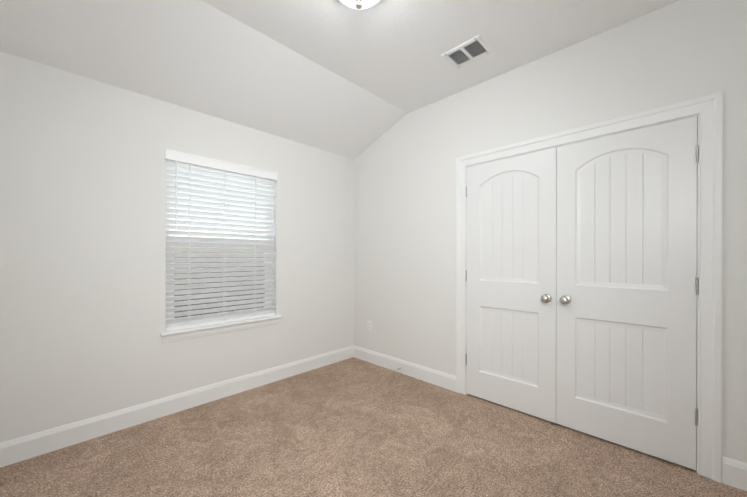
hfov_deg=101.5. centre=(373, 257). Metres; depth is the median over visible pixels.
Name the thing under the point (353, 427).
floor
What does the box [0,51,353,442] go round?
wall
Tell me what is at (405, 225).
wall
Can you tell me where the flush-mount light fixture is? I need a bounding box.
[338,0,380,10]
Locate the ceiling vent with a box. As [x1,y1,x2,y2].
[441,34,493,68]
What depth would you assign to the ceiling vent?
2.23 m
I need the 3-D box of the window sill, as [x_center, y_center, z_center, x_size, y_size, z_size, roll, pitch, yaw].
[-1.308,0.615,2.725,0.128,0.078,1.002,0,0,44]
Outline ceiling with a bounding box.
[0,0,679,158]
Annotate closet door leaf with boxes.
[466,147,556,422]
[556,116,698,469]
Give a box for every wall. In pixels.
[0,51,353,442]
[354,0,746,462]
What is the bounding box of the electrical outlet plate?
[367,320,371,330]
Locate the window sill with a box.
[160,315,281,342]
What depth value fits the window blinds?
2.67 m
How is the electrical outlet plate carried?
attached to the wall at (405, 225)
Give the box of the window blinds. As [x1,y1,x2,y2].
[165,149,277,330]
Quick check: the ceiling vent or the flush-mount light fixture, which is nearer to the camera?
the flush-mount light fixture
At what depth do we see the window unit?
2.75 m
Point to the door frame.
(708, 109)
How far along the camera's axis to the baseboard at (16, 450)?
2.28 m
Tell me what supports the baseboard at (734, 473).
attached to the wall at (405, 225)
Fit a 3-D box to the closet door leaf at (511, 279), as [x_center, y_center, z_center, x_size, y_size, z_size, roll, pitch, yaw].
[1.069,0.199,2.468,0.711,2.020,0.103,0,0,44]
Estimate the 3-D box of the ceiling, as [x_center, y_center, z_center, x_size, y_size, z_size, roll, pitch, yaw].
[-0.098,-1.419,1.496,3.400,0.410,3.050,0,0,44]
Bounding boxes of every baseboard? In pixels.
[0,345,353,467]
[353,345,746,490]
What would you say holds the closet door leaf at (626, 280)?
in the wall at (405, 225)
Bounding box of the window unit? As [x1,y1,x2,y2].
[165,163,271,324]
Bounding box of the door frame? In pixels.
[456,91,722,482]
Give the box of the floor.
[0,357,746,496]

